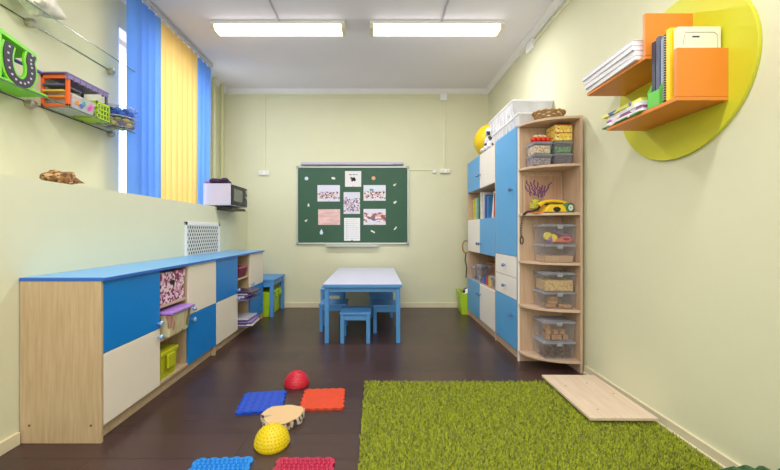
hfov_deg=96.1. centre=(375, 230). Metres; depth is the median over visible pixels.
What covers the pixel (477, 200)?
book
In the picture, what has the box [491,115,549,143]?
storage bin
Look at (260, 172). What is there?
power socket
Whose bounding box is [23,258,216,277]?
countertop
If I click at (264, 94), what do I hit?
cable trunking
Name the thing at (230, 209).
support bracket
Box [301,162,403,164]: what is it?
lamp
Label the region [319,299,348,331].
stool
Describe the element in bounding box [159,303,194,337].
lidded box
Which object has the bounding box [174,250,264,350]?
base cabinet
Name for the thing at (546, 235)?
disc
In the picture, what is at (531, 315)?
corner shelf
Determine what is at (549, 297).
wooden block
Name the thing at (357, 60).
ceiling
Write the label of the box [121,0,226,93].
trim
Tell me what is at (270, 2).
cable trunking
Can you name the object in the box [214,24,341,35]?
diffuser
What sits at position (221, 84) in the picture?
pipe
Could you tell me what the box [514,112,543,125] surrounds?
storage bin
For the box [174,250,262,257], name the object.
countertop
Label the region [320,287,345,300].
stool
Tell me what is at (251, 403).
mat
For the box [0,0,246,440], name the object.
wall
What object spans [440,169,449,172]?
power socket
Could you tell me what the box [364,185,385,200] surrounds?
paper sheet
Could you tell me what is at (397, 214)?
chalkboard
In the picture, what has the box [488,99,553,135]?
storage bin
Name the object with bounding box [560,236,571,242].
ring
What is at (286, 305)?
baseboard
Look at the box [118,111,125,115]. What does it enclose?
bead
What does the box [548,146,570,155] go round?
beads
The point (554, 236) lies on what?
disc
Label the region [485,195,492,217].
book
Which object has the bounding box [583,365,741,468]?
baseboard
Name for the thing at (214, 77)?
pipe
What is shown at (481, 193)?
book
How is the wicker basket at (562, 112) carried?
on the corner shelf at (531, 315)
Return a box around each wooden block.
[545,304,555,306]
[547,300,556,303]
[548,296,557,299]
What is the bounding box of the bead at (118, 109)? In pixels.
[114,107,121,111]
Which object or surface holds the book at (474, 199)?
on the tall cabinet at (481, 170)
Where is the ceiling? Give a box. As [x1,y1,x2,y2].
[149,0,552,88]
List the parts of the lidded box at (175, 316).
lid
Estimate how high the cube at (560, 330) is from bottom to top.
0.034 m
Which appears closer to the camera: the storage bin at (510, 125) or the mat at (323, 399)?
the mat at (323, 399)
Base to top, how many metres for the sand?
0.049 m
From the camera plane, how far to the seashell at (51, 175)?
1.93 m
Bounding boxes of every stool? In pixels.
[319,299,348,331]
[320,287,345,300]
[340,306,370,343]
[369,292,392,317]
[373,300,400,332]
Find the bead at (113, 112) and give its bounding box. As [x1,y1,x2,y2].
[110,110,117,114]
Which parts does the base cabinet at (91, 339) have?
panel, door, door, door, door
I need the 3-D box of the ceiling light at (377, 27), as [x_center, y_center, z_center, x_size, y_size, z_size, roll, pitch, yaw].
[0.535,-1.805,3.130,1.182,0.070,0.150,0,0,0]
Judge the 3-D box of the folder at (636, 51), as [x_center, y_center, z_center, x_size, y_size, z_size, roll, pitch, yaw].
[1.329,-0.842,1.849,0.217,0.024,0.410,0,0,1]
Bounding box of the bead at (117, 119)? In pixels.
[114,117,121,121]
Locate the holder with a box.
[647,81,663,109]
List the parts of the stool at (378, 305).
leg, seat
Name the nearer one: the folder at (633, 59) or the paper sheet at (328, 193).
the folder at (633, 59)
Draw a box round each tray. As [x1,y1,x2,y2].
[326,244,378,246]
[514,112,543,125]
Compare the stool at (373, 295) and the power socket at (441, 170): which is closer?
the stool at (373, 295)
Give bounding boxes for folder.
[582,40,642,81]
[584,45,642,85]
[584,49,642,89]
[586,54,642,93]
[652,41,655,91]
[656,36,663,89]
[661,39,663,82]
[666,28,674,100]
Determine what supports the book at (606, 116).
on the book at (642, 102)
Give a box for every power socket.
[259,171,269,174]
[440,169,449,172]
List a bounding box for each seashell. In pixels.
[18,0,66,19]
[39,170,83,184]
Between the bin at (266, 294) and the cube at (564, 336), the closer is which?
the cube at (564, 336)
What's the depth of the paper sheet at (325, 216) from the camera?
4.56 m
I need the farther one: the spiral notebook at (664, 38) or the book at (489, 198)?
the book at (489, 198)
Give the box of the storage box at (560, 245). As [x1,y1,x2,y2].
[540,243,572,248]
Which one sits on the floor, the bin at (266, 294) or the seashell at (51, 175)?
the bin at (266, 294)
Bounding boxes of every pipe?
[213,76,215,177]
[220,83,223,178]
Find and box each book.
[473,199,474,219]
[475,198,478,219]
[477,200,478,218]
[480,192,483,218]
[483,192,492,218]
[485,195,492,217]
[487,196,492,217]
[492,191,494,217]
[602,97,646,118]
[602,110,645,129]
[607,100,646,120]
[607,104,646,123]
[607,107,646,125]
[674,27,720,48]
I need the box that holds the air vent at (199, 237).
[184,221,219,255]
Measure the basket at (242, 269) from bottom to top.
0.110 m
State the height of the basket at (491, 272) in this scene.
0.202 m
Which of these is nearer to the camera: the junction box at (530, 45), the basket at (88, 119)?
the basket at (88, 119)
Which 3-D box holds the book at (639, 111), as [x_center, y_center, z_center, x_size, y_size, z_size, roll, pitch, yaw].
[1.335,-0.559,1.775,0.200,0.008,0.290,0,0,2]
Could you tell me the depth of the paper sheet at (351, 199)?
4.56 m
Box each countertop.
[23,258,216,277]
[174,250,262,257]
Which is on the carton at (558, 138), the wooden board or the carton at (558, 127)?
the carton at (558, 127)
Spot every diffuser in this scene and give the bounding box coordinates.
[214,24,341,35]
[374,24,500,35]
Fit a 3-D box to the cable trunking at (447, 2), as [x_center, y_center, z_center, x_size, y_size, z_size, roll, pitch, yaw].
[0.575,-1.834,2.250,0.016,0.012,1.600,0,0,0]
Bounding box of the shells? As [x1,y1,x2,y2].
[528,158,549,166]
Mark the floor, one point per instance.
(194, 418)
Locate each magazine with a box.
[237,288,259,293]
[238,313,256,319]
[238,315,258,322]
[238,318,259,325]
[240,294,259,299]
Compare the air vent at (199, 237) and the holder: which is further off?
the air vent at (199, 237)
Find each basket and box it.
[73,100,110,122]
[238,265,247,277]
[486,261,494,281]
[531,108,565,119]
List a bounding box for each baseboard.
[0,432,19,455]
[279,303,457,307]
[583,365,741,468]
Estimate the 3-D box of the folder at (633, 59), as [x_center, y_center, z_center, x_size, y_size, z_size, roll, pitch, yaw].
[1.335,-0.818,1.845,0.217,0.024,0.410,0,0,2]
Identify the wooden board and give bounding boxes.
[542,375,657,420]
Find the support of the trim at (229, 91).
attached to the wall at (409, 131)
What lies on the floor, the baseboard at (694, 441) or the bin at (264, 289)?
the bin at (264, 289)
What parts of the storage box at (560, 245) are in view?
lid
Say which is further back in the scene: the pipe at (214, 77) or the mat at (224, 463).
the pipe at (214, 77)
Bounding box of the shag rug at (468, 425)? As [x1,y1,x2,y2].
[357,379,722,469]
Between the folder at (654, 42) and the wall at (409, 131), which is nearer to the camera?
the folder at (654, 42)
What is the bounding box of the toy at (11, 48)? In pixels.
[0,28,47,96]
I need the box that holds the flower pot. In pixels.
[530,199,538,211]
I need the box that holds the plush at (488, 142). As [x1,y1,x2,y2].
[480,127,493,152]
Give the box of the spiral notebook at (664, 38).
[662,34,665,101]
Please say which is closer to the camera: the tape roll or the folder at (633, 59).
the folder at (633, 59)
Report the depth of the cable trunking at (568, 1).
2.89 m
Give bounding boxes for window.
[118,25,125,191]
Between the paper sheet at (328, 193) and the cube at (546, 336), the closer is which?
the cube at (546, 336)
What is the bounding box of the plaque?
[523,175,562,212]
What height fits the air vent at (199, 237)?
0.485 m
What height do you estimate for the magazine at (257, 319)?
0.013 m
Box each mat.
[188,456,252,469]
[235,390,286,415]
[273,457,334,469]
[300,388,344,410]
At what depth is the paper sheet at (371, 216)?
4.56 m
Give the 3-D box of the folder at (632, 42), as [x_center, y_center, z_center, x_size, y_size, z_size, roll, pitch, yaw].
[1.319,-0.891,1.857,0.217,0.024,0.410,0,0,1]
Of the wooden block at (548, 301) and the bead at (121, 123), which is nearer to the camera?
the bead at (121, 123)
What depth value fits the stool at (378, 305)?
3.43 m
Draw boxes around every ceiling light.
[210,20,345,36]
[370,20,504,36]
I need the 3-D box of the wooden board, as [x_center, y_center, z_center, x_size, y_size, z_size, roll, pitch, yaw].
[1.252,0.948,2.025,0.342,0.017,0.530,0,0,1]
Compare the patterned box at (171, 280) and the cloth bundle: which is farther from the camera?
the cloth bundle
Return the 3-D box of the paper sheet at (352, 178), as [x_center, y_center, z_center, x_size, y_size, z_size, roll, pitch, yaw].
[-0.298,-0.676,4.556,0.210,0.209,0.006,0,0,0]
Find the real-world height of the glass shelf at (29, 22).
0.052 m
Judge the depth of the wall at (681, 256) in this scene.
1.70 m
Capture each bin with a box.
[160,344,177,380]
[263,286,281,310]
[263,288,277,311]
[263,291,269,316]
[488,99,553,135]
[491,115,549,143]
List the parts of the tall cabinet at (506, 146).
drawer, drawer, door, door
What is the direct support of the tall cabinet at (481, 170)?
on the floor
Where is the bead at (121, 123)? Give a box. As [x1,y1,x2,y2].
[118,121,125,125]
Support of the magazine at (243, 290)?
on the magazine
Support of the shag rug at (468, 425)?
on the floor
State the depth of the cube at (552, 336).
2.51 m
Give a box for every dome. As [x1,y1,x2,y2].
[253,422,289,454]
[284,370,308,389]
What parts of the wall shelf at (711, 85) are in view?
panel, panel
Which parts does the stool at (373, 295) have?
leg, seat, leg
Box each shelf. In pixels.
[0,0,134,74]
[0,78,134,136]
[160,297,185,307]
[470,278,494,290]
[471,183,494,192]
[517,115,582,373]
[587,0,761,160]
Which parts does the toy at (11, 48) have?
post, rod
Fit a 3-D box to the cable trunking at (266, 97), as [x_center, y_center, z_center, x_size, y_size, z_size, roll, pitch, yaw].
[-0.305,-1.745,4.568,2.270,0.016,0.014,0,0,0]
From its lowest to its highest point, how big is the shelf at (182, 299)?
0.016 m
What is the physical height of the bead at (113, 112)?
0.032 m
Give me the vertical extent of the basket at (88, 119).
0.111 m
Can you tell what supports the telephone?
on the corner shelf at (531, 315)
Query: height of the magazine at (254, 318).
0.014 m
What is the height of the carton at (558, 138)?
0.058 m
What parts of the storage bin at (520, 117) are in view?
lid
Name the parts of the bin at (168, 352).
handle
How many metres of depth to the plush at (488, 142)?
3.50 m
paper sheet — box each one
[317,185,339,201]
[318,209,339,224]
[344,192,359,213]
[344,218,359,240]
[345,171,360,186]
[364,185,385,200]
[364,209,385,224]
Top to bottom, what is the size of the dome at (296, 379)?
0.088 m
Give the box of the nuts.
[528,145,549,155]
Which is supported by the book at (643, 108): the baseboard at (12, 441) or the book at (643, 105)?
the book at (643, 105)
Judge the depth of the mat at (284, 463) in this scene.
1.48 m
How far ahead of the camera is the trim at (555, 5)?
3.32 m
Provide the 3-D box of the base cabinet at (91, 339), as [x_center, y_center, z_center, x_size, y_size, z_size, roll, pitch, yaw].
[-1.468,0.610,2.239,0.417,0.780,1.190,0,0,0]
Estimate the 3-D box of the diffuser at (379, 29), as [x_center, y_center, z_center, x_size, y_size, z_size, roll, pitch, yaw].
[0.535,-1.792,3.130,1.110,0.044,0.136,0,0,0]
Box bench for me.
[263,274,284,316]
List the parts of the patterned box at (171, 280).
lid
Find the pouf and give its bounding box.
[720,465,779,469]
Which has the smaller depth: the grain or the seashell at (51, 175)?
the seashell at (51, 175)
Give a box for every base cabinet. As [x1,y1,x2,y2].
[19,258,217,443]
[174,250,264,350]
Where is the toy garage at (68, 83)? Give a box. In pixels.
[41,72,108,121]
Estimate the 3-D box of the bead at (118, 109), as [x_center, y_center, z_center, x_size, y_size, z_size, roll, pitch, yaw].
[-1.796,-0.846,2.434,0.052,0.032,0.046,0,0,35]
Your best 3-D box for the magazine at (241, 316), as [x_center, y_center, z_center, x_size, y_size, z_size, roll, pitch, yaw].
[-1.344,0.834,3.420,0.280,0.014,0.240,0,0,0]
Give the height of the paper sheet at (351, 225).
0.304 m
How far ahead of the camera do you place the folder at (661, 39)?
1.54 m
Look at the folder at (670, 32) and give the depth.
1.49 m
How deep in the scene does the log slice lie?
1.83 m
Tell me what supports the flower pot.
on the corner shelf at (531, 315)
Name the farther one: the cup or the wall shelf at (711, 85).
the cup
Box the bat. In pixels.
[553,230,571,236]
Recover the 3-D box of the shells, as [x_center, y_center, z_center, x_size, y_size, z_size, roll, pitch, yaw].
[1.208,-0.506,2.600,0.115,0.056,0.110,0,0,0]
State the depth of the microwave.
3.65 m
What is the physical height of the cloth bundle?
0.070 m
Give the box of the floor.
[0,308,712,469]
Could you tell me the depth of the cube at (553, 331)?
2.52 m
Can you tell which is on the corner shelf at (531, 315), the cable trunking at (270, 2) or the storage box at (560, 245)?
the storage box at (560, 245)
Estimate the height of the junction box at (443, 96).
0.090 m
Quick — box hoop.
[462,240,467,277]
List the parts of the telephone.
coiled cord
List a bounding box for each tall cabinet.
[468,143,497,340]
[496,126,516,356]
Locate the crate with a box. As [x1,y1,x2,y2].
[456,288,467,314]
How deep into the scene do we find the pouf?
1.11 m
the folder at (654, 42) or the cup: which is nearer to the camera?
the folder at (654, 42)
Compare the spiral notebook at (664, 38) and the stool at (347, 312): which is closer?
the spiral notebook at (664, 38)
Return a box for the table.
[323,268,401,342]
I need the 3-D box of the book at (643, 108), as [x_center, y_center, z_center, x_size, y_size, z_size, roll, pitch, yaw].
[1.335,-0.570,1.755,0.190,0.012,0.250,0,0,-1]
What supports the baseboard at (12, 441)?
attached to the wall at (47, 227)
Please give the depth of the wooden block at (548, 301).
2.53 m
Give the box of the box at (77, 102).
[46,93,94,115]
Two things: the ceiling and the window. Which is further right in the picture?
the ceiling
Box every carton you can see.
[546,124,572,136]
[546,132,571,144]
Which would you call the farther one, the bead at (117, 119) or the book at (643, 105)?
the bead at (117, 119)
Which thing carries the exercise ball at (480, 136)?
on the tall cabinet at (481, 170)
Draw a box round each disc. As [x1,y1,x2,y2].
[543,232,551,239]
[551,234,557,241]
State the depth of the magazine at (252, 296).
3.34 m
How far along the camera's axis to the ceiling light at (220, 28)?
3.07 m
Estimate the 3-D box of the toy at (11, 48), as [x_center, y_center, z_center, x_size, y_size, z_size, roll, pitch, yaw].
[-1.883,-0.858,1.772,0.163,0.275,0.345,0,0,0]
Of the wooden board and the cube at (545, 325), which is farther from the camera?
the cube at (545, 325)
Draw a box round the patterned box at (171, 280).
[160,269,184,305]
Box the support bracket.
[217,207,245,211]
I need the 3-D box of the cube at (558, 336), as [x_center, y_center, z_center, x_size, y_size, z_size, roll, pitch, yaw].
[1.320,0.763,2.530,0.034,0.034,0.034,0,0,17]
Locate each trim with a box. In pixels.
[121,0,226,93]
[225,89,487,93]
[486,0,565,93]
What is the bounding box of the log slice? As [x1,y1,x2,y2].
[261,405,304,429]
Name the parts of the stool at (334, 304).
leg, leg, seat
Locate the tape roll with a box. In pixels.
[564,203,573,211]
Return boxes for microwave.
[203,183,246,207]
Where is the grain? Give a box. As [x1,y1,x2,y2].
[536,277,572,290]
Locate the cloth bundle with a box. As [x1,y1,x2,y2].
[209,178,231,183]
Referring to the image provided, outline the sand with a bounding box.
[536,254,572,261]
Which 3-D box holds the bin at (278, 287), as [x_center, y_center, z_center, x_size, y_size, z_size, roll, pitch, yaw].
[-1.413,0.858,4.455,0.405,0.286,0.146,0,0,0]
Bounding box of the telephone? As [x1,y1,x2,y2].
[520,199,569,244]
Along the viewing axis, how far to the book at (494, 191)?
3.40 m
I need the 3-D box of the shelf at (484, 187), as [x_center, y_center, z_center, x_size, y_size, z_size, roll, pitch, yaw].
[1.275,-0.453,3.679,0.334,0.016,0.943,0,0,0]
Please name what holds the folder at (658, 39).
in the holder
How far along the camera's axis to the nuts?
2.54 m
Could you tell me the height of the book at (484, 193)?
0.281 m
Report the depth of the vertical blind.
2.99 m
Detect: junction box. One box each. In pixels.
[440,93,446,100]
[526,38,534,53]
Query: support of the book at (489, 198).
on the tall cabinet at (481, 170)
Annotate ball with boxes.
[462,288,467,293]
[474,124,489,154]
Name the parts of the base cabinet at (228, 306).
door, door, door, door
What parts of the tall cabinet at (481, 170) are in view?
door, door, door, panel, door, door, door, panel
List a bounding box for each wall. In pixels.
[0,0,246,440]
[225,94,487,302]
[488,0,779,469]
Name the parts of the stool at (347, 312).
leg, leg, seat, leg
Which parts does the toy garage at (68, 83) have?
frame, post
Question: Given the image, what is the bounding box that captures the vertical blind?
[126,0,212,204]
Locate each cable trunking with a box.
[264,94,264,170]
[266,97,439,97]
[269,0,279,20]
[441,0,448,20]
[443,101,444,168]
[534,0,570,42]
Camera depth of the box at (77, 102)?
2.13 m
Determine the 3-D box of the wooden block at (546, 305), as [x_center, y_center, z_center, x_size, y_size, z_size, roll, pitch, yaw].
[1.264,0.539,2.535,0.064,0.024,0.024,0,0,-6]
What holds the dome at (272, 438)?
on the floor
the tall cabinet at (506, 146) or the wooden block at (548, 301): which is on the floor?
the tall cabinet at (506, 146)
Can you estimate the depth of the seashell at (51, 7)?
1.91 m
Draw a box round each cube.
[543,323,549,328]
[544,334,549,339]
[550,334,555,339]
[551,328,557,333]
[556,334,561,339]
[558,328,564,333]
[561,334,567,339]
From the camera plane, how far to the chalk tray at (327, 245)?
4.56 m
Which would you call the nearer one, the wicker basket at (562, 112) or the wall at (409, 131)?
the wicker basket at (562, 112)
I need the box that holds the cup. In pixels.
[488,277,493,285]
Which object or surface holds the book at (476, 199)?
on the tall cabinet at (481, 170)
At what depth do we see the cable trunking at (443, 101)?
4.56 m
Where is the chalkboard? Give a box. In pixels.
[296,166,408,246]
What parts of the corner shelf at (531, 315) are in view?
panel, shelf, shelf, shelf, shelf, shelf, shelf, wall panel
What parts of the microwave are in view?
door, control panel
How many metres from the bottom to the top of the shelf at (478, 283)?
0.016 m
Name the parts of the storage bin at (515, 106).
lid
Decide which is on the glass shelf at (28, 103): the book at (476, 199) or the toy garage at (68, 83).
the toy garage at (68, 83)

